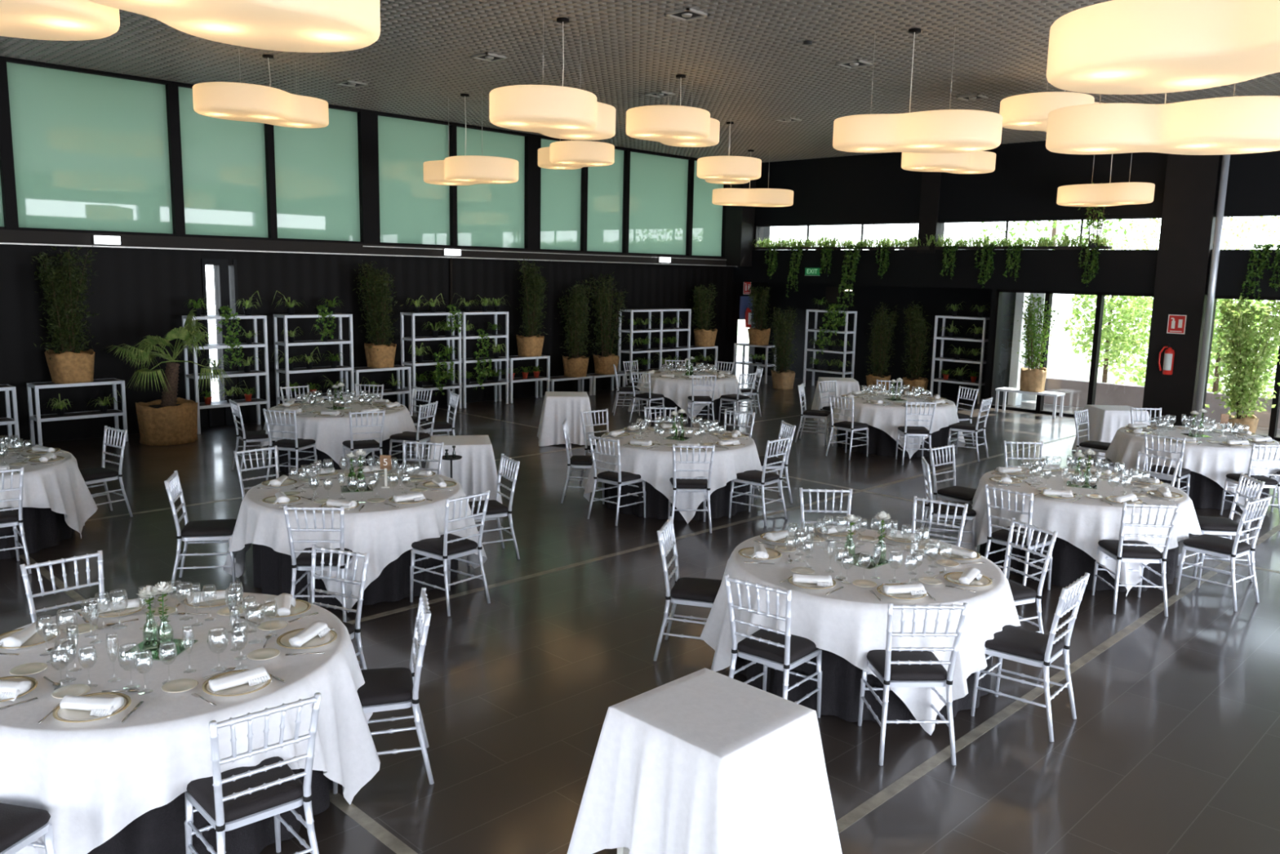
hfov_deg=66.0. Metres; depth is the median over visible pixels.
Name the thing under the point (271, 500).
dinner plate
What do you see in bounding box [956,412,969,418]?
seat cushion
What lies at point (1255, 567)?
trim
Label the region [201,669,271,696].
dinner plate
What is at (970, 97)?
air vent
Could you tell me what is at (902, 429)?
seat cushion
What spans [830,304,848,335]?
trailing vine
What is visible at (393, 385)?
spider plant
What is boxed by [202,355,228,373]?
spider plant
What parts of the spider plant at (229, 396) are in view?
pot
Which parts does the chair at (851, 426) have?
post, rail, rail, rail, rail, leg, seat frame, post, leg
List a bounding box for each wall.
[0,244,768,444]
[733,140,1279,407]
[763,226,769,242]
[898,248,1044,400]
[1044,377,1279,429]
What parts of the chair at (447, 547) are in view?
leg, seat frame, post, leg, rail, rail, rail, rail, post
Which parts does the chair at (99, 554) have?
post, rail, rail, rail, post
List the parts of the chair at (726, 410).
post, rail, rail, post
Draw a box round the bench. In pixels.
[995,386,1065,418]
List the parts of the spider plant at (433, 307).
pot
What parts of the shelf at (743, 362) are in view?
post, post, shelf frame, shelf frame, post, post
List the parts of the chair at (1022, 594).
post, rail, seat frame, rail, rail, rail, post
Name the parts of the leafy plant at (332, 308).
pot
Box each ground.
[207,308,219,401]
[735,355,1279,429]
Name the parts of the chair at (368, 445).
leg, post, seat frame, rail, rail, rail, rail, leg, post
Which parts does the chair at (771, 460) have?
leg, seat frame, post, rail, post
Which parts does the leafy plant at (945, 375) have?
pot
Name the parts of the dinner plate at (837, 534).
dish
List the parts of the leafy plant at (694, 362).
pot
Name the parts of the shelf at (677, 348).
post, post, post, shelf frame, shelf frame, shelf frame, shelf frame, post, post, post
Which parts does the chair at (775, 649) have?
post, rail, rail, rail, rail, leg, seat frame, post, leg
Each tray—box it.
[117,637,198,660]
[340,484,373,493]
[442,454,462,460]
[662,435,691,440]
[836,552,892,568]
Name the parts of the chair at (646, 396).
post, rail, post, seat frame, leg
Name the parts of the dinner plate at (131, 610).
dish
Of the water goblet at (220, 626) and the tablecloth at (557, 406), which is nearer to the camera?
the water goblet at (220, 626)
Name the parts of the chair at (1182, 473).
post, rail, rail, rail, seat frame, post, leg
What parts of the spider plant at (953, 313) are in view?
pot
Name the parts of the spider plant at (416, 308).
pot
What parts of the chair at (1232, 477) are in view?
leg, post, seat frame, rail, rail, rail, rail, post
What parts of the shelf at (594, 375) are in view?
post, post, shelf frame, post, post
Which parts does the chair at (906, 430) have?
leg, post, seat frame, rail, rail, rail, rail, leg, post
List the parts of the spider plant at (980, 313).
pot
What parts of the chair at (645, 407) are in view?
post, rail, rail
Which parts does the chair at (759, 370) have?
seat frame, post, post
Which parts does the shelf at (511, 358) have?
post, post, shelf frame, shelf frame, post, post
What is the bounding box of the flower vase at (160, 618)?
[155,617,173,651]
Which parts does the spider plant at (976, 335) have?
pot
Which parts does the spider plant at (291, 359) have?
pot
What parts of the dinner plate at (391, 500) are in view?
dish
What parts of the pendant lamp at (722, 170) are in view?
lamp shade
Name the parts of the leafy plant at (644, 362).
pot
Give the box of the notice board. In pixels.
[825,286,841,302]
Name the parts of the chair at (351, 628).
post, rail, rail, rail, rail, seat frame, post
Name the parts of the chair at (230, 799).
leg, post, seat frame, rail, rail, rail, rail, leg, post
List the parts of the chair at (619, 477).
post, rail, rail, rail, rail, post, seat frame, leg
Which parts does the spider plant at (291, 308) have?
pot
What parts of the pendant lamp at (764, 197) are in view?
lamp shade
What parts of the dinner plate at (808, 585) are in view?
dish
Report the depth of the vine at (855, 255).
22.65 m
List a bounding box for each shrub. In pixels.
[31,245,98,383]
[352,261,403,368]
[515,257,551,356]
[557,276,595,377]
[586,271,629,374]
[689,283,717,346]
[746,282,771,345]
[768,306,799,389]
[866,302,899,392]
[899,301,932,395]
[1016,293,1059,392]
[1078,182,1109,249]
[1204,295,1279,433]
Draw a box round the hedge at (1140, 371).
[1107,295,1279,397]
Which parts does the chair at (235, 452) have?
post, rail, rail, rail, post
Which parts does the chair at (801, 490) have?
post, rail, rail, rail, post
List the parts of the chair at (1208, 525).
leg, leg, seat frame, post, rail, rail, rail, rail, post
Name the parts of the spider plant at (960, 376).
pot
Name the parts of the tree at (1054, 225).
crown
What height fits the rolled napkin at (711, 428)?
0.066 m
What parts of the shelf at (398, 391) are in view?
post, post, shelf frame, shelf frame, post, post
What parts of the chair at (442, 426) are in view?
leg, seat frame, post, post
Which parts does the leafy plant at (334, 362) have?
pot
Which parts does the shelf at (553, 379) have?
post, post, shelf frame, post, post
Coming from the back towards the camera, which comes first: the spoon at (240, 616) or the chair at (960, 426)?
the chair at (960, 426)
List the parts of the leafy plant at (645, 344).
pot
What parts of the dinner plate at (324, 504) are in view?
dish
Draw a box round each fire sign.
[742,281,751,294]
[1166,314,1186,333]
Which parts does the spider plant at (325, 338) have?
pot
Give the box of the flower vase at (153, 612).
[142,612,160,648]
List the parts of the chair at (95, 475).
seat frame, post, rail, rail, rail, rail, post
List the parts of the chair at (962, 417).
post, seat frame, rail, rail, post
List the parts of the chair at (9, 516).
seat frame, rail, rail, rail, rail, leg, post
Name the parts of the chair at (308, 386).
post, rail, rail, post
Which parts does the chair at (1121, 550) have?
leg, post, seat frame, leg, rail, rail, rail, rail, post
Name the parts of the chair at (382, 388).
post, rail, rail, post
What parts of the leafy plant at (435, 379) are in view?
pot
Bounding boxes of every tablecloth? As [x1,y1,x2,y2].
[0,446,97,538]
[0,506,75,559]
[0,591,380,853]
[87,768,338,853]
[223,468,487,613]
[252,543,458,606]
[260,400,423,469]
[272,438,402,474]
[425,435,502,503]
[537,391,595,446]
[567,667,842,853]
[581,426,762,523]
[604,480,749,519]
[627,370,742,421]
[643,392,733,421]
[700,527,1021,735]
[734,648,992,724]
[811,377,860,421]
[828,392,965,458]
[837,424,950,457]
[955,466,1202,597]
[979,537,1179,591]
[1071,404,1151,459]
[1105,425,1279,511]
[1137,471,1271,510]
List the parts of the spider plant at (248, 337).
pot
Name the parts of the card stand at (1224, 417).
post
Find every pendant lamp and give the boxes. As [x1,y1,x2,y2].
[0,0,119,40]
[86,0,380,53]
[192,48,328,128]
[423,90,518,185]
[488,8,615,140]
[537,140,614,169]
[626,69,719,147]
[697,121,761,184]
[711,149,793,207]
[832,26,1003,153]
[901,151,995,173]
[999,81,1104,132]
[1045,0,1279,94]
[1045,0,1279,155]
[1056,152,1155,206]
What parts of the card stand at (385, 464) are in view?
post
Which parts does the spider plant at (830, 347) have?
pot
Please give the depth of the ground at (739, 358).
27.95 m
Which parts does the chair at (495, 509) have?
seat frame, post, rail, rail, rail, rail, post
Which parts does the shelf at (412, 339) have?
post, post, shelf frame, shelf frame, shelf frame, shelf frame, post, post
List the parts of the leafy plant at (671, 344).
pot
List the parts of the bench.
leg, leg, seat, leg, leg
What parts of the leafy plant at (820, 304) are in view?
pot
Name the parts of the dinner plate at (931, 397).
dish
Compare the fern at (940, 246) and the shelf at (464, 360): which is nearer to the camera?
the shelf at (464, 360)
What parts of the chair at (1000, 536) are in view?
post, rail, rail, rail, rail, leg, seat frame, post, leg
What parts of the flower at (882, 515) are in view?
stem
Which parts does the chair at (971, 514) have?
post, rail, post, seat frame, leg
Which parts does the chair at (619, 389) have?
post, post, seat frame, leg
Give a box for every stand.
[379,454,391,488]
[442,454,462,478]
[1218,413,1229,436]
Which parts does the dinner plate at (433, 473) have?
dish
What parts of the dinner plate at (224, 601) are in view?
dish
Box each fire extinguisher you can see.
[745,306,751,327]
[1158,343,1174,374]
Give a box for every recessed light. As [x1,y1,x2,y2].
[336,80,368,87]
[471,52,507,62]
[644,90,675,97]
[664,8,709,21]
[774,116,801,122]
[835,58,872,68]
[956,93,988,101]
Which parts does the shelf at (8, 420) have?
shelf frame, shelf frame, post, post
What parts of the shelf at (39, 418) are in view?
post, post, shelf frame, shelf frame, post, post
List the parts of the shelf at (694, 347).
shelf frame, shelf frame, post, post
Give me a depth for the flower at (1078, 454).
9.24 m
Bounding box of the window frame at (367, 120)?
[0,56,726,257]
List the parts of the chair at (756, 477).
leg, leg, seat frame, post, rail, rail, rail, rail, post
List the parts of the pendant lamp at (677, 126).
lamp shade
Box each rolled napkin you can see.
[0,442,22,448]
[0,464,9,470]
[0,622,43,649]
[0,680,31,701]
[31,444,54,452]
[39,452,57,461]
[59,694,124,718]
[88,597,139,613]
[186,589,233,603]
[208,665,271,692]
[266,475,287,487]
[274,491,289,504]
[274,592,296,615]
[280,400,294,406]
[284,408,302,413]
[288,620,330,647]
[304,466,334,475]
[305,397,324,402]
[320,410,340,416]
[326,498,357,510]
[339,396,357,400]
[359,465,382,473]
[360,407,379,411]
[371,397,389,403]
[386,401,400,407]
[392,491,426,502]
[406,466,432,475]
[431,475,446,487]
[607,429,624,437]
[625,424,644,431]
[630,439,652,445]
[658,368,666,372]
[660,422,680,427]
[661,373,674,377]
[676,367,689,371]
[677,443,699,448]
[688,374,702,378]
[701,425,721,431]
[702,368,715,371]
[718,370,730,374]
[718,438,740,444]
[731,429,741,436]
[750,542,768,560]
[761,528,795,542]
[792,573,833,587]
[818,524,854,534]
[846,392,853,397]
[850,391,864,395]
[870,398,883,403]
[871,390,887,394]
[882,582,927,595]
[886,527,920,540]
[904,391,919,395]
[907,400,923,405]
[932,399,945,404]
[933,394,940,399]
[940,542,977,558]
[958,566,982,585]
[995,466,1022,473]
[999,473,1012,484]
[1032,462,1059,469]
[1042,488,1073,497]
[1085,465,1111,474]
[1114,493,1137,502]
[1127,423,1146,428]
[1130,427,1142,434]
[1131,473,1159,484]
[1152,421,1170,426]
[1156,485,1171,497]
[1173,435,1195,443]
[1193,423,1215,428]
[1226,439,1249,444]
[1231,427,1251,434]
[1251,435,1272,442]
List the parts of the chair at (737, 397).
leg, leg, seat frame, post, rail, post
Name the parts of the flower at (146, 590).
stem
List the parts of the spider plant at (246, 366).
pot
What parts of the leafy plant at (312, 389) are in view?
pot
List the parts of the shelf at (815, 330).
post, post, shelf frame, shelf frame, shelf frame, shelf frame, post, post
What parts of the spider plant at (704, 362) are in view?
pot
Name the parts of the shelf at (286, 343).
post, post, shelf frame, shelf frame, shelf frame, shelf frame, post, post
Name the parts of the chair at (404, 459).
post, rail, rail, rail, post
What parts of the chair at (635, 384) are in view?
post, post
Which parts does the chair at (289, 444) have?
post, rail, rail, rail, rail, leg, seat frame, post, leg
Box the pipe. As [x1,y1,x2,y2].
[449,257,453,391]
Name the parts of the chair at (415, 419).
post, rail, rail, post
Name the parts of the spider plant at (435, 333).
pot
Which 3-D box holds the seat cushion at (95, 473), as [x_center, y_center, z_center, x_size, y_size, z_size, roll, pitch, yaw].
[-5.664,0.483,10.167,0.406,0.058,0.407,8,11,35]
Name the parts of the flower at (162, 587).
stem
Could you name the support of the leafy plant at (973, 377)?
on the shelf at (981, 362)
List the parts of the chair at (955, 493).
post, rail, rail, rail, rail, post, seat frame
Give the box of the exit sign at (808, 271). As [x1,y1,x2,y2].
[804,267,820,275]
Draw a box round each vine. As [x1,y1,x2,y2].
[216,306,241,344]
[223,336,244,368]
[314,304,336,341]
[431,351,453,395]
[444,303,462,334]
[472,350,492,389]
[474,328,490,355]
[764,244,778,279]
[786,244,804,297]
[816,323,835,354]
[818,244,834,275]
[822,303,839,329]
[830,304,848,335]
[835,243,862,315]
[875,244,890,278]
[939,244,959,279]
[974,244,996,287]
[1002,244,1024,280]
[1078,244,1100,287]
[1239,243,1272,302]
[1265,244,1279,291]
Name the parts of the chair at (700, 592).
post, rail, rail, rail, post, rail, seat frame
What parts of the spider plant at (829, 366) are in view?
pot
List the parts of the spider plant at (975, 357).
pot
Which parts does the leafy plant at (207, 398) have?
pot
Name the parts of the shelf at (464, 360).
post, post, shelf frame, shelf frame, shelf frame, shelf frame, post, post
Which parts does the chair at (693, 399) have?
leg, post, seat frame, rail, rail, leg, post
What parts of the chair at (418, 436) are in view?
leg, seat frame, post, rail, rail, rail, post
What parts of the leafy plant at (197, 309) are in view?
pot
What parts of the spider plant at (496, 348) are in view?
pot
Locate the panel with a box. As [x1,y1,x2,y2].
[739,296,754,319]
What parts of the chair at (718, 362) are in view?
rail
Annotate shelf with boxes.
[0,383,19,443]
[26,377,128,446]
[182,314,270,434]
[272,313,354,405]
[344,364,411,413]
[400,311,462,413]
[451,311,508,408]
[497,355,550,403]
[539,375,592,397]
[581,372,625,395]
[617,308,691,386]
[677,345,717,372]
[733,342,776,383]
[803,309,857,386]
[929,315,989,404]
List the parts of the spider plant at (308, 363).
pot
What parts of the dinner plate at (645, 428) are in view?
dish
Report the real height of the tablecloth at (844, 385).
0.744 m
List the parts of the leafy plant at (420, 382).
pot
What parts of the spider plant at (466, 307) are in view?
pot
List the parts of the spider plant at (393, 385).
pot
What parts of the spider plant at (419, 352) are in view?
pot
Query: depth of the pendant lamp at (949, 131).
10.75 m
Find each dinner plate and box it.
[0,444,24,450]
[0,626,58,648]
[0,675,38,702]
[26,447,61,453]
[28,456,64,462]
[52,691,131,722]
[86,598,146,617]
[183,590,240,607]
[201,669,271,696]
[254,599,311,617]
[261,478,297,486]
[262,494,301,503]
[276,627,337,648]
[277,403,300,406]
[303,400,325,403]
[305,470,338,476]
[317,413,341,416]
[320,502,359,509]
[337,399,359,401]
[357,469,390,473]
[369,400,391,404]
[381,404,403,408]
[388,497,425,503]
[403,471,435,477]
[422,480,457,488]
[604,432,630,436]
[623,426,648,431]
[627,442,654,446]
[658,426,683,429]
[699,428,723,431]
[715,441,742,446]
[722,433,746,437]
[737,546,781,559]
[760,531,800,542]
[787,573,835,588]
[817,526,857,536]
[841,395,859,398]
[866,400,886,404]
[876,583,926,599]
[883,532,924,542]
[927,396,946,399]
[936,547,981,559]
[943,571,992,586]
[989,476,1022,483]
[994,468,1025,474]
[1031,466,1062,471]
[1040,491,1075,498]
[1082,468,1114,475]
[1105,495,1142,503]
[1125,425,1150,429]
[1125,430,1151,434]
[1128,478,1163,484]
[1146,490,1182,497]
[1151,423,1175,427]
[1171,439,1198,443]
[1191,426,1217,430]
[1222,441,1250,445]
[1229,431,1255,435]
[1247,438,1275,443]
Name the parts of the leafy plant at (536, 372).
pot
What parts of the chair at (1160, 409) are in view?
post, rail, rail, post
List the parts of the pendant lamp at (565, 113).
lamp shade, power cord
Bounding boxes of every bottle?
[444,448,448,457]
[452,445,455,457]
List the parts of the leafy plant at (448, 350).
pot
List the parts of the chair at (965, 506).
post, rail, rail, rail, post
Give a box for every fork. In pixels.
[38,703,59,724]
[191,693,216,706]
[284,652,324,655]
[945,585,975,592]
[960,561,985,564]
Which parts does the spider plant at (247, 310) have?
pot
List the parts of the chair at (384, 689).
leg, seat frame, rail, rail, rail, post, post, rail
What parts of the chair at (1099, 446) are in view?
post, rail, post, seat frame, leg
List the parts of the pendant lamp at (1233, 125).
lamp shade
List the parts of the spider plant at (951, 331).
pot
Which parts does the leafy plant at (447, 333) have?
pot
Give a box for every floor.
[0,374,1279,853]
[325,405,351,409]
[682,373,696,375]
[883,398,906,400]
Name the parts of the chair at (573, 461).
post, post, seat frame, leg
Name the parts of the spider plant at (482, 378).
pot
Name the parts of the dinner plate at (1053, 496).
dish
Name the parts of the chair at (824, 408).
post, rail, rail, post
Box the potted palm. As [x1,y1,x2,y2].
[102,307,231,445]
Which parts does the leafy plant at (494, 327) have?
pot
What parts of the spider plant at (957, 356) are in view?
pot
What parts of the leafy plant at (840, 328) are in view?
pot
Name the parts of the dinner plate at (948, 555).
dish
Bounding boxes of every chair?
[0,466,31,573]
[0,802,55,853]
[19,550,105,622]
[80,425,133,525]
[164,470,237,592]
[184,692,321,853]
[228,399,279,472]
[233,445,279,501]
[262,408,317,480]
[280,384,309,403]
[283,505,352,622]
[309,544,369,669]
[333,586,434,794]
[342,409,385,469]
[355,383,383,399]
[389,400,437,467]
[402,440,444,474]
[409,489,490,616]
[410,386,432,439]
[419,391,459,462]
[466,453,519,565]
[560,418,604,503]
[579,408,608,483]
[586,434,645,525]
[612,364,639,415]
[622,360,642,409]
[629,370,664,424]
[644,406,676,426]
[653,515,721,661]
[665,359,686,369]
[667,444,715,533]
[686,374,716,426]
[714,360,733,373]
[718,372,755,424]
[723,408,755,437]
[724,573,822,717]
[728,435,791,525]
[735,365,763,416]
[751,420,795,503]
[795,382,830,444]
[799,487,852,528]
[814,379,838,439]
[825,394,868,460]
[857,602,968,765]
[876,379,902,393]
[895,400,936,466]
[911,495,968,546]
[919,456,976,551]
[923,444,976,534]
[946,396,992,462]
[949,386,978,445]
[970,572,1089,742]
[984,484,1052,590]
[991,517,1057,662]
[1003,440,1043,466]
[1070,408,1113,469]
[1091,502,1180,616]
[1130,407,1161,423]
[1134,451,1181,486]
[1144,432,1191,495]
[1175,495,1271,611]
[1177,472,1265,582]
[1220,443,1279,524]
[1270,470,1279,511]
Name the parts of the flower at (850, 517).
stem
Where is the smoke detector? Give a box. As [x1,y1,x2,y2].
[803,40,812,44]
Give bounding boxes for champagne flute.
[66,623,82,671]
[106,631,121,681]
[182,624,195,672]
[190,583,203,625]
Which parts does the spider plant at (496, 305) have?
pot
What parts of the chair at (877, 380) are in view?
rail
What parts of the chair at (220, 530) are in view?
rail, post, rail, rail, post, rail, seat frame, leg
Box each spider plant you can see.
[46,393,71,415]
[87,390,119,412]
[189,328,213,345]
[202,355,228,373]
[215,381,250,402]
[231,325,259,343]
[234,290,261,315]
[234,350,262,372]
[271,290,306,315]
[271,347,302,369]
[280,326,303,342]
[297,346,324,368]
[311,324,335,341]
[321,375,346,394]
[360,377,378,392]
[383,373,403,391]
[406,295,427,312]
[408,342,431,362]
[421,293,446,312]
[422,321,449,337]
[440,366,461,385]
[450,297,479,311]
[461,320,475,336]
[474,364,488,382]
[476,294,492,311]
[486,339,506,358]
[488,294,509,311]
[621,333,642,350]
[636,316,655,329]
[655,352,671,368]
[664,316,681,328]
[698,351,713,365]
[756,354,772,364]
[821,359,839,370]
[823,338,839,350]
[835,359,850,371]
[941,320,960,337]
[944,301,964,315]
[946,344,965,359]
[949,364,972,381]
[967,324,987,338]
[967,346,986,360]
[971,302,989,317]
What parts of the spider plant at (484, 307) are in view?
pot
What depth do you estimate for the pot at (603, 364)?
21.61 m
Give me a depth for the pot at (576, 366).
20.98 m
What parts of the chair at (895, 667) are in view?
leg, post, seat frame, rail, rail, rail, rail, post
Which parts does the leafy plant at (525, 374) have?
pot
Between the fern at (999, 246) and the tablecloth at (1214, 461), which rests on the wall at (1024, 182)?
the fern at (999, 246)
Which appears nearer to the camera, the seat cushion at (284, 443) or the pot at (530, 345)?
the seat cushion at (284, 443)
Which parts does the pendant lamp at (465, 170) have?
power cord, lamp shade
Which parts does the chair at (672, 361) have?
rail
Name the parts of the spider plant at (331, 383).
pot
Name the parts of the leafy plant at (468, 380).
pot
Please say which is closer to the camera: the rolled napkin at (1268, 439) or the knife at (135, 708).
the knife at (135, 708)
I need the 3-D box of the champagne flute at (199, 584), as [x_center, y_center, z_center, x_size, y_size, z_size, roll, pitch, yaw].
[-2.339,0.935,5.193,0.058,0.222,0.058,-1,9,-12]
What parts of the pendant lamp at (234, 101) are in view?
lamp shade, power cord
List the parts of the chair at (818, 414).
post, post, seat frame, leg, leg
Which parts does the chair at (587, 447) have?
post, rail, rail, rail, post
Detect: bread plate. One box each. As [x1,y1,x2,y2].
[5,449,23,453]
[8,462,27,466]
[8,662,47,675]
[22,454,40,457]
[51,684,91,698]
[64,623,97,634]
[145,606,176,616]
[161,678,198,692]
[217,605,246,615]
[247,648,279,660]
[257,620,288,630]
[284,491,300,495]
[298,478,316,482]
[313,498,328,503]
[339,472,356,476]
[366,497,386,502]
[380,473,396,477]
[408,478,425,482]
[409,487,427,492]
[627,431,640,435]
[650,428,662,431]
[663,443,676,446]
[680,428,692,431]
[700,443,713,445]
[709,432,721,435]
[718,437,731,439]
[773,545,795,551]
[791,566,814,573]
[804,536,825,542]
[852,579,876,587]
[856,535,877,542]
[906,544,928,551]
[917,577,942,584]
[935,559,959,566]
[1011,475,1027,479]
[1026,471,1043,475]
[1035,487,1053,491]
[1063,471,1079,475]
[1084,493,1102,498]
[1104,475,1121,479]
[1133,484,1151,488]
[1133,493,1148,497]
[1150,426,1162,429]
[1177,426,1189,429]
[1206,440,1220,443]
[1210,430,1222,432]
[1234,435,1248,437]
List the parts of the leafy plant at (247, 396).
pot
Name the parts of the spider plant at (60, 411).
pot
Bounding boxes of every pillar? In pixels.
[1007,292,1030,405]
[1142,153,1222,426]
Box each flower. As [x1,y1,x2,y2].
[136,585,157,644]
[150,581,175,646]
[332,384,338,406]
[336,382,345,400]
[345,451,355,485]
[353,448,365,486]
[670,410,678,436]
[677,408,685,436]
[844,514,859,557]
[874,511,890,559]
[890,379,896,398]
[896,377,902,398]
[1074,451,1084,482]
[1084,448,1095,483]
[1190,410,1199,430]
[1198,408,1206,434]
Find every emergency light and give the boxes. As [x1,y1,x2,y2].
[93,235,120,244]
[443,248,460,256]
[657,257,671,262]
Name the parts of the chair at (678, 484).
leg, post, seat frame, rail, rail, rail, rail, leg, post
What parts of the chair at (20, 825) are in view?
seat frame, leg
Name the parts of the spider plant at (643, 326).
pot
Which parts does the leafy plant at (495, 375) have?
pot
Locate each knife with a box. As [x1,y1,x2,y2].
[0,652,19,655]
[0,697,38,709]
[77,611,88,622]
[120,701,143,723]
[174,597,186,607]
[257,487,279,489]
[268,672,284,682]
[279,502,303,507]
[288,612,318,622]
[742,561,774,564]
[753,539,776,546]
[826,586,843,595]
[925,591,935,600]
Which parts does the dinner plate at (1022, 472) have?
dish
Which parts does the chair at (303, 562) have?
post, leg, rail, rail, rail, rail, seat frame, post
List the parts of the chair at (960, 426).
leg, leg, seat frame, post, post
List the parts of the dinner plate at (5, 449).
dish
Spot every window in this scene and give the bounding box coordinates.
[0,175,4,226]
[6,62,173,233]
[178,86,268,237]
[273,108,359,241]
[377,115,449,244]
[456,126,524,248]
[540,138,581,250]
[586,149,623,252]
[628,151,688,254]
[691,160,723,256]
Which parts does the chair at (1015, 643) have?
leg, leg, seat frame, post, rail, rail, rail, post, rail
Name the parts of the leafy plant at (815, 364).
pot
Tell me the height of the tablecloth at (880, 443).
0.752 m
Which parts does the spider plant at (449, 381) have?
pot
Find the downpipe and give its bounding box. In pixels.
[1193,154,1230,425]
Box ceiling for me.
[0,0,1279,162]
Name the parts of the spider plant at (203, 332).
pot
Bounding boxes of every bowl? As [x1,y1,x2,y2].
[49,645,69,670]
[53,636,76,664]
[55,608,77,632]
[78,644,97,667]
[118,642,141,670]
[133,648,153,673]
[175,582,194,604]
[207,626,228,653]
[244,602,264,626]
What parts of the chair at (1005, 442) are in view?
post, rail, rail, rail, post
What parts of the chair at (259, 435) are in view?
post, post, seat frame, leg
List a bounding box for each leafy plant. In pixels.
[186,296,209,315]
[200,390,215,404]
[239,387,254,400]
[283,381,302,397]
[306,382,321,395]
[320,296,343,314]
[321,350,343,367]
[411,372,431,387]
[424,370,447,386]
[438,343,457,360]
[440,322,457,337]
[461,369,475,383]
[488,322,502,334]
[488,368,502,382]
[504,367,519,379]
[517,366,531,378]
[529,365,542,377]
[624,357,640,371]
[626,317,642,329]
[637,357,653,370]
[638,335,650,349]
[653,337,668,348]
[655,318,669,328]
[664,334,679,348]
[667,354,680,368]
[690,355,702,366]
[749,354,759,363]
[809,337,822,349]
[809,357,822,368]
[811,297,826,310]
[833,318,849,331]
[838,339,851,351]
[941,368,954,379]
[968,370,979,382]
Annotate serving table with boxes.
[617,846,629,853]
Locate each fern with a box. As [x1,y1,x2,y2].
[751,237,777,249]
[760,236,791,249]
[781,235,812,249]
[796,236,826,249]
[811,234,846,249]
[827,237,857,248]
[850,237,877,248]
[857,235,897,249]
[884,236,914,248]
[901,234,947,249]
[913,232,961,249]
[942,236,971,248]
[958,233,1006,249]
[981,235,1018,248]
[1001,235,1041,248]
[1029,234,1075,249]
[1039,231,1096,249]
[1071,233,1117,249]
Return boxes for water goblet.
[53,636,76,682]
[55,608,77,649]
[108,589,128,628]
[118,642,141,688]
[175,582,194,620]
[207,626,228,671]
[224,586,243,625]
[244,602,264,643]
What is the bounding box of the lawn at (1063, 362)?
[736,319,1279,396]
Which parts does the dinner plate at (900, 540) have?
dish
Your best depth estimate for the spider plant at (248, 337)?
15.95 m
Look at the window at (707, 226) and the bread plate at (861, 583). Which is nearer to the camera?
the bread plate at (861, 583)
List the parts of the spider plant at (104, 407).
pot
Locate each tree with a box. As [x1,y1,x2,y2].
[978,218,1135,368]
[1062,294,1153,382]
[1104,216,1279,316]
[1208,298,1271,392]
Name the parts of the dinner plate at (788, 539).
dish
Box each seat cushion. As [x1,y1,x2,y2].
[0,506,18,523]
[80,467,118,480]
[181,518,236,536]
[186,755,302,822]
[238,430,268,439]
[272,437,315,448]
[296,547,352,565]
[342,439,379,448]
[342,621,355,634]
[356,666,413,706]
[390,431,430,440]
[410,415,426,422]
[411,533,477,555]
[419,421,452,429]
[468,499,508,514]
[570,455,592,465]
[586,444,595,450]
[596,469,640,481]
[618,386,639,391]
[627,382,637,386]
[635,392,663,398]
[669,476,707,488]
[670,577,721,602]
[688,395,711,401]
[720,394,749,399]
[736,469,779,482]
[737,628,819,663]
[739,387,756,392]
[759,456,785,466]
[803,409,830,416]
[822,405,833,410]
[833,421,868,428]
[866,649,946,680]
[897,426,928,433]
[928,501,976,515]
[937,485,976,500]
[949,422,983,430]
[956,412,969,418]
[984,624,1064,661]
[991,526,1052,545]
[1006,577,1036,600]
[1079,440,1111,449]
[1097,539,1162,558]
[1147,465,1191,476]
[1182,533,1250,554]
[1196,515,1245,531]
[1226,473,1277,484]
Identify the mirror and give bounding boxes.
[1066,480,1097,488]
[1181,433,1212,437]
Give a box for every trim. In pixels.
[0,229,726,265]
[0,242,737,266]
[19,554,417,853]
[85,414,800,521]
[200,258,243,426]
[346,434,1075,624]
[429,405,1279,573]
[724,179,755,266]
[753,220,764,249]
[757,222,919,249]
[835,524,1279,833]
[916,171,944,253]
[938,217,1161,249]
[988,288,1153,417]
[1200,295,1279,440]
[1223,214,1279,217]
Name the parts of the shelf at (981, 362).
post, post, shelf frame, shelf frame, shelf frame, shelf frame, post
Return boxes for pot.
[44,348,94,383]
[135,397,197,445]
[217,308,226,315]
[314,307,322,314]
[364,342,396,368]
[431,355,439,361]
[444,306,450,312]
[472,353,479,359]
[515,334,544,356]
[562,355,589,377]
[593,353,619,374]
[693,328,717,346]
[747,327,770,345]
[771,369,795,389]
[866,373,890,392]
[902,377,928,395]
[1019,366,1047,392]
[1088,241,1097,249]
[1224,414,1258,433]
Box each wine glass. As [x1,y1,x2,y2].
[35,616,53,655]
[42,622,61,662]
[49,645,69,690]
[78,644,97,687]
[80,599,97,637]
[93,591,110,629]
[133,648,153,693]
[158,642,177,684]
[201,586,217,620]
[228,581,243,617]
[230,629,247,668]
[241,596,257,632]
[262,600,277,636]
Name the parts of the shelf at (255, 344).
post, post, shelf frame, shelf frame, shelf frame, shelf frame, post, post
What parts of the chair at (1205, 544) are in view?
leg, leg, seat frame, post, rail, rail, rail, rail, post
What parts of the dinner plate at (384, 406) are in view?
dish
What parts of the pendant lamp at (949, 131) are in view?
power cord, lamp shade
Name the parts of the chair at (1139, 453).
post, rail, rail, post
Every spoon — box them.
[43,675,61,686]
[47,639,70,651]
[102,688,139,692]
[105,617,138,626]
[177,612,208,614]
[202,666,235,679]
[237,615,256,623]
[262,635,271,648]
[829,539,849,541]
[878,542,899,546]
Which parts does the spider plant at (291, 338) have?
pot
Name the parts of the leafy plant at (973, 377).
pot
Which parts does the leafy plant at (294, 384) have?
pot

